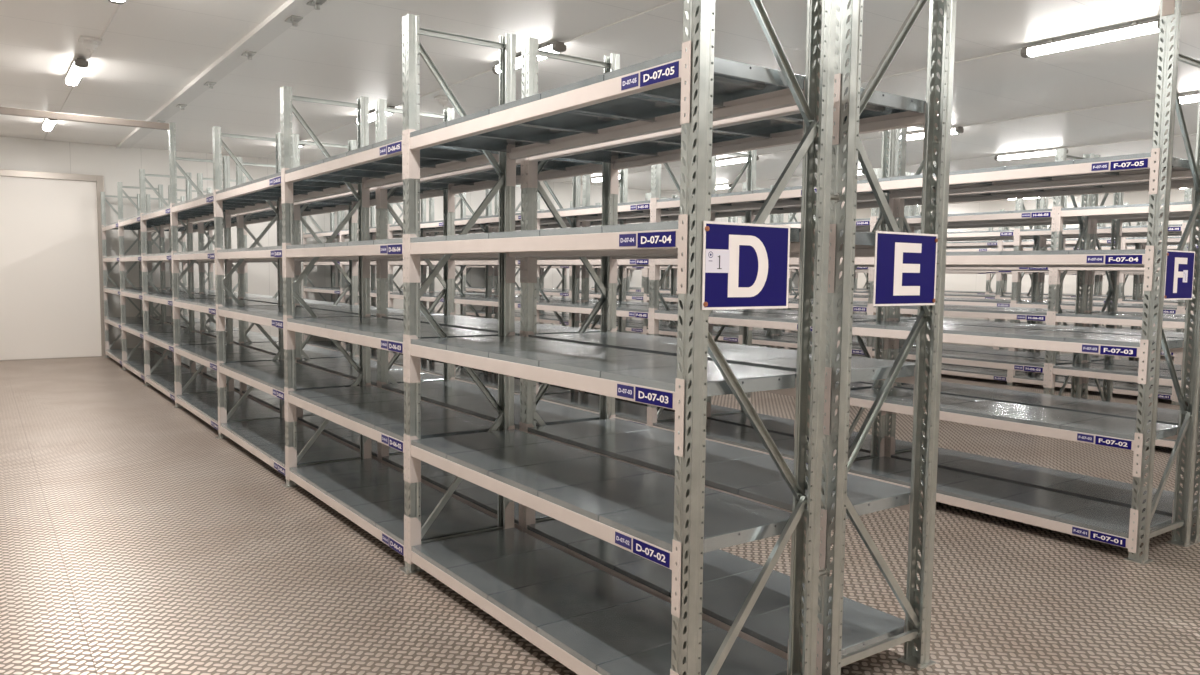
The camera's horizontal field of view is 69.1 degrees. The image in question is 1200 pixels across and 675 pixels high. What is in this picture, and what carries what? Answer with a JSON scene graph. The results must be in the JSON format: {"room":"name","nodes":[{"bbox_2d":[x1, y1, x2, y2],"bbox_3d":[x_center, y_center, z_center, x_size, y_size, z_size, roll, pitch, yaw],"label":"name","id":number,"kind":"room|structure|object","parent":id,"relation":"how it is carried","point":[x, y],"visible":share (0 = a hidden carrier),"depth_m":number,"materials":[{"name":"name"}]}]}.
{"room":"warehouse storage room","nodes":[
{"label":"warehouse storage room","id":0,"kind":"room"},
{"bbox_2d":[0,136,870,359],"bbox_3d":[-1.431,-1.836,20.796,24.900,3.740,0.100,-2,5,-36],"label":"wall","id":1,"kind":"structure","parent":0,"point":[123,165],"depth_m":16.33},
{"bbox_2d":[0,169,104,360],"bbox_3d":[-9.796,-1.209,14.709,2.560,3.190,0.119,-2,5,-36],"label":"door","id":2,"kind":"structure","parent":1,"relation":"in","point":[52,297],"depth_m":14.97,"materials":[{"name":"white"}]},
{"bbox_2d":[241,51,255,59],"bbox_3d":[-3.472,-2.783,8.618,0.095,0.050,0.200,-2,5,-36],"label":"sprinkler","id":3,"kind":"object","parent":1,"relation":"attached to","point":[249,54],"visible":1,"depth_m":8.61,"materials":[{"name":"silver metal"}]},
{"bbox_2d":[285,15,302,26],"bbox_3d":[-2.599,-2.682,7.402,0.095,0.050,0.200,-2,5,-36],"label":"sprinkler","id":4,"kind":"object","parent":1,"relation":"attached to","point":[293,19],"visible":1,"depth_m":7.38,"materials":[{"name":"silver metal"}]},
{"bbox_2d":[306,0,325,9],"bbox_3d":[-2.250,-2.641,6.916,0.095,0.050,0.200,-2,5,-36],"label":"sprinkler","id":5,"kind":"object","parent":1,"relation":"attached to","point":[316,3],"visible":1,"depth_m":6.93,"materials":[{"name":"silver metal"}]},
{"bbox_2d":[0,329,1199,674],"bbox_3d":[4.660,0.767,12.418,24.900,0.060,20.920,-2,5,-36],"label":"floor","id":6,"kind":"structure","parent":0,"point":[136,539],"depth_m":4.65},
{"bbox_2d":[100,182,165,369],"bbox_3d":[-7.800,-1.024,14.543,0.682,2.894,2.312,-2,5,-36],"label":"bay","id":7,"kind":"object","parent":6,"relation":"on","point":[136,353],"visible":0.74,"depth_m":14.34,"materials":[{"name":"metal"}]},
{"bbox_2d":[119,169,194,385],"bbox_3d":[-6.503,-0.874,12.736,0.682,2.894,2.255,-2,5,-36],"label":"bay","id":8,"kind":"object","parent":6,"relation":"on","point":[163,365],"visible":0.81,"depth_m":12.07,"materials":[{"name":"metal"}]},
{"bbox_2d":[146,185,213,360],"bbox_3d":[-7.223,-1.048,14.955,0.682,2.894,2.312,-2,5,-36],"label":"bay","id":9,"kind":"object","parent":6,"relation":"on","point":[169,319],"visible":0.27,"depth_m":15.40,"materials":[{"name":"metal"}]},
{"bbox_2d":[141,122,233,407],"bbox_3d":[-5.220,-0.886,10.939,0.682,3.216,2.255,-2,5,-36],"label":"bay","id":10,"kind":"object","parent":6,"relation":"on","point":[193,382],"visible":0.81,"depth_m":10.34,"materials":[{"name":"metal"}]},
{"bbox_2d":[0,107,169,132],"bbox_3d":[-5.668,-2.317,9.174,2.058,0.100,0.090,-2,5,-36],"label":"tie","id":11,"kind":"object","parent":10,"relation":"attached to","point":[3,110],"visible":1,"depth_m":9.27,"materials":[{"name":"grey metal"}]},
{"bbox_2d":[169,173,247,374],"bbox_3d":[-5.926,-0.898,13.148,0.682,2.894,2.255,-2,5,-36],"label":"bay","id":12,"kind":"object","parent":6,"relation":"on","point":[207,326],"visible":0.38,"depth_m":12.38,"materials":[{"name":"metal"}]},
{"bbox_2d":[171,126,283,438],"bbox_3d":[-3.941,-0.577,9.166,0.682,2.894,2.255,-2,5,-36],"label":"bay","id":13,"kind":"object","parent":6,"relation":"on","point":[240,408],"visible":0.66,"depth_m":8.67,"materials":[{"name":"metal"}]},
{"bbox_2d":[198,157,279,393],"bbox_3d":[-4.644,-0.749,11.363,0.682,2.894,2.255,-2,5,-36],"label":"bay","id":14,"kind":"object","parent":6,"relation":"on","point":[244,334],"visible":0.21,"depth_m":10.82,"materials":[{"name":"metal"}]},
{"bbox_2d":[214,86,370,487],"bbox_3d":[-2.660,-0.428,7.381,0.682,2.894,2.255,-2,5,-36],"label":"bay","id":15,"kind":"object","parent":6,"relation":"on","point":[268,440],"visible":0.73,"depth_m":6.82,"materials":[{"name":"metal"}]},
{"bbox_2d":[237,134,357,415],"bbox_3d":[-3.364,-0.601,9.578,0.682,2.894,2.255,-2,5,-36],"label":"bay","id":16,"kind":"object","parent":6,"relation":"on","point":[304,351],"visible":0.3,"depth_m":8.90,"materials":[{"name":"metal"}]},
{"bbox_2d":[302,206,375,351],"bbox_3d":[-5.009,-1.146,16.629,0.682,2.894,2.312,-2,5,-36],"label":"bay","id":17,"kind":"object","parent":6,"relation":"on","point":[333,290],"visible":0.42,"depth_m":16.70,"materials":[{"name":"metal"}]},
{"bbox_2d":[337,203,402,349],"bbox_3d":[-4.432,-1.169,17.041,0.682,2.894,2.312,-2,5,-36],"label":"bay","id":18,"kind":"object","parent":6,"relation":"on","point":[338,212],"visible":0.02,"depth_m":17.63,"materials":[{"name":"metal"}]},
{"bbox_2d":[293,99,453,461],"bbox_3d":[-2.083,-0.452,7.793,0.682,2.894,2.255,-2,5,-36],"label":"bay","id":19,"kind":"object","parent":6,"relation":"on","point":[381,370],"visible":0.4,"depth_m":7.14,"materials":[{"name":"metal"}]},
{"bbox_2d":[340,198,425,362],"bbox_3d":[-3.712,-0.995,14.821,0.682,2.894,2.255,-2,5,-36],"label":"bay","id":20,"kind":"object","parent":6,"relation":"on","point":[373,292],"visible":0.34,"depth_m":14.23,"materials":[{"name":"metal"}]},
{"bbox_2d":[283,14,515,574],"bbox_3d":[-1.379,-0.280,5.596,0.682,2.894,2.255,-2,5,-36],"label":"bay","id":21,"kind":"object","parent":6,"relation":"on","point":[375,496],"visible":0.74,"depth_m":5.08,"materials":[{"name":"metal"}]},
{"bbox_2d":[386,193,465,360],"bbox_3d":[-3.135,-1.019,15.233,0.682,2.894,2.255,-2,5,-36],"label":"bay","id":22,"kind":"object","parent":6,"relation":"on","point":[462,281],"visible":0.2,"depth_m":14.41,"materials":[{"name":"metal"}]},
{"bbox_2d":[388,189,491,376],"bbox_3d":[-2.430,-0.847,13.036,0.682,2.894,2.256,-2,5,-36],"label":"bay","id":23,"kind":"object","parent":6,"relation":"on","point":[431,367],"visible":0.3,"depth_m":12.62,"materials":[{"name":"metal"}]},
{"bbox_2d":[430,185,520,373],"bbox_3d":[-1.853,-0.870,13.449,0.682,2.894,2.256,-2,5,-36],"label":"bay","id":24,"kind":"object","parent":6,"relation":"on","point":[478,230],"visible":0.11,"depth_m":12.83,"materials":[{"name":"metal"}]},
{"bbox_2d":[466,210,520,316],"bbox_3d":[-2.206,-1.276,18.833,0.682,2.894,2.312,-2,5,-36],"label":"bay","id":25,"kind":"object","parent":6,"relation":"on","point":[481,312],"visible":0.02,"depth_m":19.07,"materials":[{"name":"metal"}]},
{"bbox_2d":[378,37,619,531],"bbox_3d":[-0.802,-0.304,6.009,0.682,2.894,2.255,-2,5,-36],"label":"bay","id":26,"kind":"object","parent":6,"relation":"on","point":[452,394],"visible":0.48,"depth_m":5.45,"materials":[{"name":"metal"}]},
{"bbox_2d":[454,176,580,394],"bbox_3d":[-1.150,-0.698,11.252,0.682,2.894,2.255,-2,5,-36],"label":"bay","id":27,"kind":"object","parent":6,"relation":"on","point":[490,380],"visible":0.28,"depth_m":10.93,"materials":[{"name":"metal"}]},
{"bbox_2d":[492,209,566,325],"bbox_3d":[-1.629,-1.299,19.245,0.682,2.894,2.312,-2,5,-36],"label":"bay","id":28,"kind":"object","parent":6,"relation":"on","point":[564,277],"visible":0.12,"depth_m":18.49,"materials":[{"name":"metal"}]},
{"bbox_2d":[515,201,600,329],"bbox_3d":[-0.909,-1.125,17.026,0.682,2.894,2.255,-2,5,-36],"label":"bay","id":29,"kind":"object","parent":6,"relation":"on","point":[542,318],"visible":0.17,"depth_m":16.38,"materials":[{"name":"metal"}]},
{"bbox_2d":[495,169,627,392],"bbox_3d":[-0.573,-0.722,11.664,0.682,2.894,2.255,-2,5,-36],"label":"bay","id":30,"kind":"object","parent":6,"relation":"on","point":[623,180],"visible":0.32,"depth_m":10.89,"materials":[{"name":"metal"}]},
{"bbox_2d":[540,223,630,332],"bbox_3d":[-0.332,-1.149,17.438,0.682,2.894,2.255,-2,5,-36],"label":"bay","id":31,"kind":"object","parent":6,"relation":"on","point":[541,269],"visible":0.14,"depth_m":17.86,"materials":[{"name":"metal"}]},
{"bbox_2d":[534,163,692,425],"bbox_3d":[0.131,-0.550,9.467,0.682,2.894,2.255,-2,5,-36],"label":"bay","id":32,"kind":"object","parent":6,"relation":"on","point":[640,414],"visible":0.31,"depth_m":9.18,"materials":[{"name":"metal"}]},
{"bbox_2d":[406,0,836,674],"bbox_3d":[-0.098,-0.132,3.812,0.682,2.894,2.255,-2,5,-36],"label":"bay","id":33,"kind":"object","parent":6,"relation":"on","point":[590,620],"visible":1,"depth_m":3.26,"materials":[{"name":"metal"}]},
{"bbox_2d":[702,221,789,309],"bbox_3d":[0.481,-0.231,2.837,0.391,0.278,0.012,-2,5,-36],"label":"sign","id":34,"kind":"object","parent":33,"relation":"attached to","point":[745,265],"visible":1,"depth_m":2.83,"materials":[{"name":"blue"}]},
{"bbox_2d":[831,193,840,201],"bbox_3d":[0.820,-0.503,3.116,0.087,0.033,0.033,-2,5,-36],"label":"spacer","id":35,"kind":"object","parent":33,"relation":"attached to","point":[836,197],"visible":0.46,"depth_m":3.13,"materials":[{"name":"silver metal"}]},
{"bbox_2d":[570,193,677,336],"bbox_3d":[0.372,-0.977,15.241,0.682,2.894,2.255,-2,5,-36],"label":"bay","id":36,"kind":"object","parent":6,"relation":"on","point":[634,327],"visible":0.21,"depth_m":14.53,"materials":[{"name":"metal"}]},
{"bbox_2d":[591,221,665,335],"bbox_3d":[0.593,-1.407,21.053,0.682,2.894,2.312,-2,5,-36],"label":"bay","id":37,"kind":"object","parent":6,"relation":"on","point":[663,282],"visible":0.13,"depth_m":20.28,"materials":[{"name":"metal"}]},
{"bbox_2d":[617,221,676,334],"bbox_3d":[1.170,-1.430,21.465,0.682,2.894,2.312,-2,5,-36],"label":"bay","id":38,"kind":"object","parent":6,"relation":"on","point":[667,279],"visible":0.09,"depth_m":20.42,"materials":[{"name":"metal"}]},
{"bbox_2d":[616,196,679,337],"bbox_3d":[0.949,-1.000,15.653,0.682,2.894,2.255,-2,5,-36],"label":"bay","id":39,"kind":"object","parent":6,"relation":"on","point":[628,320],"visible":0.04,"depth_m":15.93,"materials":[{"name":"metal"}]},
{"bbox_2d":[582,150,756,415],"bbox_3d":[0.708,-0.573,9.879,0.682,2.894,2.255,-2,5,-36],"label":"bay","id":40,"kind":"object","parent":6,"relation":"on","point":[750,164],"visible":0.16,"depth_m":9.23,"materials":[{"name":"metal"}]},
{"bbox_2d":[642,217,732,342],"bbox_3d":[1.890,-1.256,19.245,0.682,2.894,2.255,-2,5,-36],"label":"bay","id":41,"kind":"object","parent":6,"relation":"on","point":[730,219],"visible":0.06,"depth_m":19.33,"materials":[{"name":"metal"}]},
{"bbox_2d":[665,215,755,341],"bbox_3d":[2.467,-1.280,19.658,0.682,2.894,2.255,-2,5,-36],"label":"bay","id":42,"kind":"object","parent":6,"relation":"on","point":[735,219],"visible":0.06,"depth_m":18.68,"materials":[{"name":"metal"}]},
{"bbox_2d":[645,182,776,347],"bbox_3d":[1.653,-0.828,13.456,0.682,2.894,2.255,-2,5,-36],"label":"bay","id":43,"kind":"object","parent":6,"relation":"on","point":[725,335],"visible":0.16,"depth_m":13.03,"materials":[{"name":"metal"}]},
{"bbox_2d":[523,0,956,674],"bbox_3d":[0.479,-0.155,4.224,0.682,2.894,2.255,-2,5,-36],"label":"bay","id":44,"kind":"object","parent":6,"relation":"on","point":[849,631],"visible":0.8,"depth_m":3.56,"materials":[{"name":"metal"}]},
{"bbox_2d":[873,231,937,305],"bbox_3d":[1.172,-0.261,3.331,0.386,0.278,0.012,-2,5,-36],"label":"sign","id":45,"kind":"object","parent":44,"relation":"attached to","point":[905,264],"visible":1,"depth_m":3.32,"materials":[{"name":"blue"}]},
{"bbox_2d":[713,213,798,349],"bbox_3d":[2.230,-0.852,13.868,0.682,2.894,2.255,-2,5,-36],"label":"bay","id":46,"kind":"object","parent":6,"relation":"on","point":[779,216],"visible":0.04,"depth_m":13.15,"materials":[{"name":"metal"}]},
{"bbox_2d":[728,213,796,349],"bbox_3d":[3.171,-1.108,17.461,0.682,2.894,2.255,-2,5,-36],"label":"bay","id":47,"kind":"object","parent":6,"relation":"on","point":[791,288],"visible":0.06,"depth_m":16.43,"materials":[{"name":"metal"}]},
{"bbox_2d":[650,129,895,463],"bbox_3d":[1.412,-0.401,7.682,0.682,2.894,2.255,-2,5,-36],"label":"bay","id":48,"kind":"object","parent":6,"relation":"on","point":[747,438],"visible":0.27,"depth_m":7.42,"materials":[{"name":"metal"}]},
{"bbox_2d":[781,272,856,335],"bbox_3d":[5.291,-1.403,21.773,0.682,2.894,2.255,-2,5,-36],"label":"bay","id":49,"kind":"object","parent":6,"relation":"on","point":[854,272],"visible":0.06,"depth_m":21.84,"materials":[{"name":"metal"}]},
{"bbox_2d":[706,125,937,456],"bbox_3d":[1.989,-0.425,8.094,0.682,2.894,2.255,-2,5,-36],"label":"bay","id":50,"kind":"object","parent":6,"relation":"on","point":[778,425],"visible":0.22,"depth_m":7.67,"materials":[{"name":"metal"}]},
{"bbox_2d":[741,168,909,354],"bbox_3d":[2.934,-0.680,11.671,0.682,2.894,2.255,-2,5,-36],"label":"bay","id":51,"kind":"object","parent":6,"relation":"on","point":[866,223],"visible":0.16,"depth_m":10.94,"materials":[{"name":"metal"}]},
{"bbox_2d":[786,207,911,356],"bbox_3d":[4.452,-0.959,15.676,0.682,2.894,2.255,-2,5,-36],"label":"bay","id":52,"kind":"object","parent":6,"relation":"on","point":[855,297],"visible":0.02,"depth_m":15.74,"materials":[{"name":"metal"}]},
{"bbox_2d":[775,173,931,347],"bbox_3d":[3.511,-0.703,12.084,0.682,2.894,2.255,-2,5,-36],"label":"bay","id":53,"kind":"object","parent":6,"relation":"on","point":[855,340],"visible":0.02,"depth_m":11.78,"materials":[{"name":"metal"}]},
{"bbox_2d":[851,205,931,357],"bbox_3d":[5.029,-0.983,16.088,0.682,2.894,2.255,-2,5,-36],"label":"bay","id":54,"kind":"object","parent":6,"relation":"on","point":[916,206],"visible":0.04,"depth_m":15.03,"materials":[{"name":"metal"}]},
{"bbox_2d":[915,209,1018,348],"bbox_3d":[7.276,-1.082,17.791,0.682,2.894,2.255,-2,5,-36],"label":"bay","id":55,"kind":"object","parent":6,"relation":"on","point":[971,243],"visible":0.16,"depth_m":17.06,"materials":[{"name":"metal"}]},
{"bbox_2d":[945,227,1005,319],"bbox_3d":[8.824,-1.356,21.720,0.682,2.894,2.255,-2,5,-36],"label":"bay","id":56,"kind":"object","parent":6,"relation":"on","point":[988,282],"visible":0.2,"depth_m":20.96,"materials":[{"name":"metal"}]},
{"bbox_2d":[910,197,1043,385],"bbox_3d":[5.733,-0.811,13.891,0.682,2.894,2.255,-2,5,-36],"label":"bay","id":57,"kind":"object","parent":6,"relation":"on","point":[1002,375],"visible":0.44,"depth_m":13.21,"materials":[{"name":"metal"}]},
{"bbox_2d":[945,226,1014,320],"bbox_3d":[9.401,-1.379,22.132,0.682,2.894,2.255,-2,5,-36],"label":"bay","id":58,"kind":"object","parent":6,"relation":"on","point":[1005,281],"visible":0.06,"depth_m":21.09,"materials":[{"name":"metal"}]},
{"bbox_2d":[869,148,1093,397],"bbox_3d":[4.215,-0.531,9.887,0.682,2.894,2.255,-2,5,-36],"label":"bay","id":59,"kind":"object","parent":6,"relation":"on","point":[1038,215],"visible":0.52,"depth_m":9.21,"materials":[{"name":"metal"}]},
{"bbox_2d":[910,196,1067,372],"bbox_3d":[6.310,-0.834,14.303,0.682,2.894,2.255,-2,5,-36],"label":"bay","id":60,"kind":"object","parent":6,"relation":"on","point":[1065,197],"visible":0.16,"depth_m":13.62,"materials":[{"name":"metal"}]},
{"bbox_2d":[942,226,1037,350],"bbox_3d":[7.853,-1.106,18.204,0.682,2.894,2.255,-2,5,-36],"label":"bay","id":61,"kind":"object","parent":6,"relation":"on","point":[1030,275],"visible":0.07,"depth_m":18.07,"materials":[{"name":"metal"}]},
{"bbox_2d":[905,155,1123,401],"bbox_3d":[4.792,-0.555,10.299,0.682,2.894,2.255,-2,5,-36],"label":"bay","id":62,"kind":"object","parent":6,"relation":"on","point":[1115,223],"visible":0.3,"depth_m":9.64,"materials":[{"name":"metal"}]},
{"bbox_2d":[833,0,1199,564],"bbox_3d":[2.695,-0.413,5.885,0.682,3.216,2.255,-2,5,-36],"label":"bay","id":63,"kind":"object","parent":6,"relation":"on","point":[1121,526],"visible":0.88,"depth_m":5.27,"materials":[{"name":"metal"}]},
{"bbox_2d":[1162,0,1174,15],"bbox_3d":[3.082,-1.813,4.723,0.005,0.130,0.060,-2,5,-36],"label":"plate","id":64,"kind":"object","parent":63,"relation":"attached to","point":[1168,6],"visible":1,"depth_m":4.72,"materials":[{"name":"beige metal"}]},
{"bbox_2d":[1164,250,1194,299],"bbox_3d":[3.293,-0.353,4.950,0.376,0.278,0.012,-2,5,-36],"label":"sign","id":65,"kind":"object","parent":63,"relation":"attached to","point":[1179,274],"visible":1,"depth_m":4.95,"materials":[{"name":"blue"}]},
{"bbox_2d":[886,177,1199,542],"bbox_3d":[3.270,-0.276,6.309,0.682,2.894,2.255,-2,5,-36],"label":"bay","id":66,"kind":"object","parent":6,"relation":"on","point":[1068,483],"visible":0.28,"depth_m":6.31,"materials":[{"name":"metal"}]},
{"bbox_2d":[986,223,1102,324],"bbox_3d":[10.105,-1.207,19.935,0.682,2.894,2.255,-2,5,-36],"label":"bay","id":67,"kind":"object","parent":6,"relation":"on","point":[1096,288],"visible":0.1,"depth_m":19.47,"materials":[{"name":"metal"}]},
{"bbox_2d":[1002,223,1114,325],"bbox_3d":[10.682,-1.231,20.347,0.682,2.894,2.255,-2,5,-36],"label":"bay","id":68,"kind":"object","parent":6,"relation":"on","point":[1104,225],"visible":0.06,"depth_m":19.37,"materials":[{"name":"metal"}]},
{"bbox_2d":[995,203,1142,360],"bbox_3d":[8.557,-0.934,16.007,0.682,2.894,2.255,-2,5,-36],"label":"bay","id":69,"kind":"object","parent":6,"relation":"on","point":[1103,241],"visible":0.29,"depth_m":15.35,"materials":[{"name":"metal"}]},
{"bbox_2d":[1016,222,1160,359],"bbox_3d":[9.134,-0.957,16.419,0.682,2.894,2.255,-2,5,-36],"label":"bay","id":70,"kind":"object","parent":6,"relation":"on","point":[1145,223],"visible":0.06,"depth_m":16.23,"materials":[{"name":"metal"}]},
{"bbox_2d":[1010,188,1199,405],"bbox_3d":[7.014,-0.662,12.106,0.682,2.894,2.255,-2,5,-36],"label":"bay","id":71,"kind":"object","parent":6,"relation":"on","point":[1118,387],"visible":0.25,"depth_m":11.93,"materials":[{"name":"metal"}]},
{"bbox_2d":[1035,233,1193,388],"bbox_3d":[7.591,-0.686,12.519,0.682,2.894,2.255,-2,5,-36],"label":"bay","id":72,"kind":"object","parent":6,"relation":"on","point":[1044,239],"visible":0.09,"depth_m":12.79,"materials":[{"name":"metal"}]},
{"bbox_2d":[1048,201,1199,451],"bbox_3d":[5.496,-0.383,8.102,0.682,2.894,2.255,-2,5,-36],"label":"bay","id":73,"kind":"object","parent":6,"relation":"on","point":[1090,370],"visible":0.52,"depth_m":8.50,"materials":[{"name":"metal"}]},
{"bbox_2d":[1082,216,1198,401],"bbox_3d":[6.073,-0.406,8.514,0.682,2.894,2.255,-2,5,-36],"label":"bay","id":74,"kind":"object","parent":6,"relation":"on","point":[1093,230],"visible":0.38,"depth_m":9.21,"materials":[{"name":"metal"}]},
{"bbox_2d":[1089,244,1197,355],"bbox_3d":[11.386,-1.059,18.150,0.682,2.894,2.255,-2,5,-36],"label":"bay","id":75,"kind":"object","parent":6,"relation":"on","point":[1169,247],"visible":0.06,"depth_m":18.27,"materials":[{"name":"metal"}]},
{"bbox_2d":[1116,236,1198,360],"bbox_3d":[9.838,-0.785,14.222,0.682,2.894,2.255,-2,5,-36],"label":"bay","id":76,"kind":"object","parent":6,"relation":"on","point":[1143,240],"visible":0.23,"depth_m":14.77,"materials":[{"name":"metal"}]},
{"bbox_2d":[1135,243,1192,363],"bbox_3d":[10.415,-0.809,14.634,0.682,2.894,2.255,-2,5,-36],"label":"bay","id":77,"kind":"object","parent":6,"relation":"on","point":[1143,245],"visible":0.13,"depth_m":15.34,"materials":[{"name":"metal"}]},
{"bbox_2d":[1175,222,1198,401],"bbox_3d":[8.295,-0.514,10.322,0.682,2.894,2.256,-2,5,-36],"label":"bay","id":78,"kind":"object","parent":6,"relation":"on","point":[1183,308],"visible":0.24,"depth_m":11.06,"materials":[{"name":"metal"}]},
{"bbox_2d":[0,0,1199,208],"bbox_3d":[4.706,-3.042,12.135,24.900,0.100,20.920,-2,5,-36],"label":"ceiling","id":79,"kind":"structure","parent":0,"point":[150,51],"depth_m":8.93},
{"bbox_2d":[42,119,56,130],"bbox_3d":[-8.005,-3.131,12.676,0.122,0.113,1.200,-2,5,-36],"label":"ceiling light","id":80,"kind":"object","parent":79,"relation":"attached to","point":[48,124],"visible":0.7,"depth_m":12.64,"materials":[{"name":"grey plastic"}]},
{"bbox_2d":[65,58,88,86],"bbox_3d":[-5.631,-2.856,9.369,0.122,0.113,1.200,-2,5,-36],"label":"ceiling light","id":81,"kind":"object","parent":79,"relation":"attached to","point":[79,66],"visible":1,"depth_m":9.18,"materials":[{"name":"grey plastic"}]},
{"bbox_2d":[66,63,85,85],"bbox_3d":[-5.632,-2.833,9.371,0.116,0.062,1.080,-2,5,-36],"label":"diffuser","id":82,"kind":"object","parent":81,"relation":"attached to","point":[75,73],"depth_m":9.34,"materials":[{"name":"white"}]},
{"bbox_2d":[44,4,120,139],"bbox_3d":[-4.046,-2.729,7.286,0.016,0.016,18.600,-2,5,-36],"label":"cable conduit","id":83,"kind":"object","parent":79,"relation":"attached to","point":[118,6],"visible":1,"depth_m":8.12,"materials":[{"name":"white plastic"}]},
{"bbox_2d":[78,35,101,51],"bbox_3d":[-4.806,-2.754,8.219,0.180,0.125,0.180,-2,5,-36],"label":"smoke detector","id":84,"kind":"object","parent":79,"relation":"attached to","point":[90,43],"visible":1,"depth_m":8.17,"materials":[{"name":"white plastic"}]},
{"bbox_2d":[116,0,314,148],"bbox_3d":[-2.415,-2.678,7.054,0.230,0.045,20.920,-2,5,-36],"label":"ceiling beam","id":85,"kind":"structure","parent":79,"relation":"attached to","point":[273,26],"depth_m":8.91,"materials":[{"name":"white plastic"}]},
{"bbox_2d":[355,106,394,123],"bbox_3d":[-3.035,-3.002,11.751,0.122,0.113,1.200,-2,5,-36],"label":"ceiling light","id":86,"kind":"object","parent":79,"relation":"attached to","point":[371,115],"visible":0.29,"depth_m":11.69,"materials":[{"name":"grey plastic"}]},
{"bbox_2d":[356,112,390,123],"bbox_3d":[-3.035,-2.979,11.753,0.116,0.062,1.080,-2,5,-36],"label":"diffuser","id":87,"kind":"object","parent":86,"relation":"attached to","point":[371,115],"depth_m":11.72,"materials":[{"name":"white"}]},
{"bbox_2d":[434,95,448,106],"bbox_3d":[-1.931,-2.908,10.762,0.180,0.125,0.180,-2,5,-36],"label":"smoke detector","id":88,"kind":"object","parent":79,"relation":"attached to","point":[443,100],"visible":0.91,"depth_m":10.71,"materials":[{"name":"white plastic"}]},
{"bbox_2d":[258,0,677,157],"bbox_3d":[-1.257,-2.853,9.400,0.016,0.016,18.400,-2,5,-36],"label":"cable conduit","id":89,"kind":"object","parent":79,"relation":"attached to","point":[667,3],"visible":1,"depth_m":7.93,"materials":[{"name":"white plastic"}]},
{"bbox_2d":[492,41,565,74],"bbox_3d":[-0.708,-2.732,8.509,0.122,0.113,1.200,-2,5,-36],"label":"ceiling light","id":90,"kind":"object","parent":79,"relation":"attached to","point":[556,47],"visible":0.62,"depth_m":8.13,"materials":[{"name":"grey plastic"}]},
{"bbox_2d":[495,45,556,72],"bbox_3d":[-0.709,-2.709,8.511,0.116,0.062,1.080,-2,5,-36],"label":"diffuser","id":91,"kind":"object","parent":90,"relation":"attached to","point":[550,48],"depth_m":8.33,"materials":[{"name":"white"}]},
{"bbox_2d":[716,155,758,165],"bbox_3d":[2.436,-3.250,15.990,0.122,0.113,1.200,-2,5,-36],"label":"ceiling light","id":92,"kind":"object","parent":79,"relation":"attached to","point":[739,159],"visible":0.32,"depth_m":15.94,"materials":[{"name":"grey plastic"}]},
{"bbox_2d":[716,157,751,165],"bbox_3d":[2.435,-3.228,15.992,0.116,0.062,1.080,-2,5,-36],"label":"diffuser","id":93,"kind":"object","parent":92,"relation":"attached to","point":[740,159],"depth_m":15.96,"materials":[{"name":"white"}]},
{"bbox_2d":[559,92,1197,182],"bbox_3d":[3.134,-3.227,15.143,0.016,0.016,14.150,-2,5,-36],"label":"cable conduit","id":94,"kind":"object","parent":79,"relation":"attached to","point":[1197,92],"visible":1,"depth_m":11.69,"materials":[{"name":"white plastic"}]},
{"bbox_2d":[888,126,963,139],"bbox_3d":[4.745,-2.983,12.772,0.122,0.113,1.200,-2,5,-36],"label":"ceiling light","id":95,"kind":"object","parent":79,"relation":"attached to","point":[954,130],"visible":0.41,"depth_m":12.75,"materials":[{"name":"grey plastic"}]},
{"bbox_2d":[900,128,956,139],"bbox_3d":[4.745,-2.960,12.774,0.116,0.062,1.080,-2,5,-36],"label":"diffuser","id":96,"kind":"object","parent":95,"relation":"attached to","point":[917,135],"depth_m":12.80,"materials":[{"name":"white"}]},
{"bbox_2d":[661,133,1196,191],"bbox_3d":[5.652,-3.337,17.033,0.016,0.016,14.000,-2,5,-36],"label":"cable conduit","id":97,"kind":"object","parent":79,"relation":"attached to","point":[1194,133],"visible":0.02,"depth_m":14.67,"materials":[{"name":"white plastic"}]},
{"bbox_2d":[861,11,1199,82],"bbox_3d":[1.523,-2.976,11.508,0.016,0.016,18.200,-2,5,-36],"label":"cable conduit","id":98,"kind":"object","parent":79,"relation":"attached to","point":[1198,11],"visible":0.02,"depth_m":8.50,"materials":[{"name":"white plastic"}]},
{"bbox_2d":[994,148,1067,160],"bbox_3d":[7.249,-3.094,14.683,0.122,0.113,1.200,-2,5,-36],"label":"ceiling light","id":99,"kind":"object","parent":79,"relation":"attached to","point":[1051,151],"visible":0.75,"depth_m":14.69,"materials":[{"name":"grey plastic"}]},
{"bbox_2d":[998,150,1054,159],"bbox_3d":[7.248,-3.072,14.685,0.116,0.062,1.080,-2,5,-36],"label":"diffuser","id":100,"kind":"object","parent":99,"relation":"attached to","point":[1043,152],"depth_m":14.69,"materials":[{"name":"white"}]},
{"bbox_2d":[1020,19,1171,57],"bbox_3d":[4.265,-2.601,7.562,0.122,0.113,1.200,-2,5,-36],"label":"ceiling light","id":101,"kind":"object","parent":79,"relation":"attached to","point":[1136,29],"visible":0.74,"depth_m":7.51,"materials":[{"name":"grey plastic"}]},
{"bbox_2d":[1179,91,1198,103],"bbox_3d":[7.014,-2.720,9.611,0.122,0.113,1.200,-2,5,-36],"label":"ceiling light","id":102,"kind":"object","parent":79,"relation":"attached to","point":[1194,97],"visible":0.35,"depth_m":9.95,"materials":[{"name":"grey plastic"}]},
{"bbox_2d":[1179,94,1198,102],"bbox_3d":[7.014,-2.697,9.613,0.116,0.062,1.080,-2,5,-36],"label":"diffuser","id":103,"kind":"object","parent":102,"relation":"attached to","point":[1187,98],"depth_m":9.95,"materials":[{"name":"white"}]},
{"bbox_2d":[873,189,1196,330],"bbox_3d":[14.849,-1.544,19.539,0.100,3.740,20.920,-2,5,-36],"label":"wall","id":104,"kind":"structure","parent":0,"point":[955,282],"depth_m":23.88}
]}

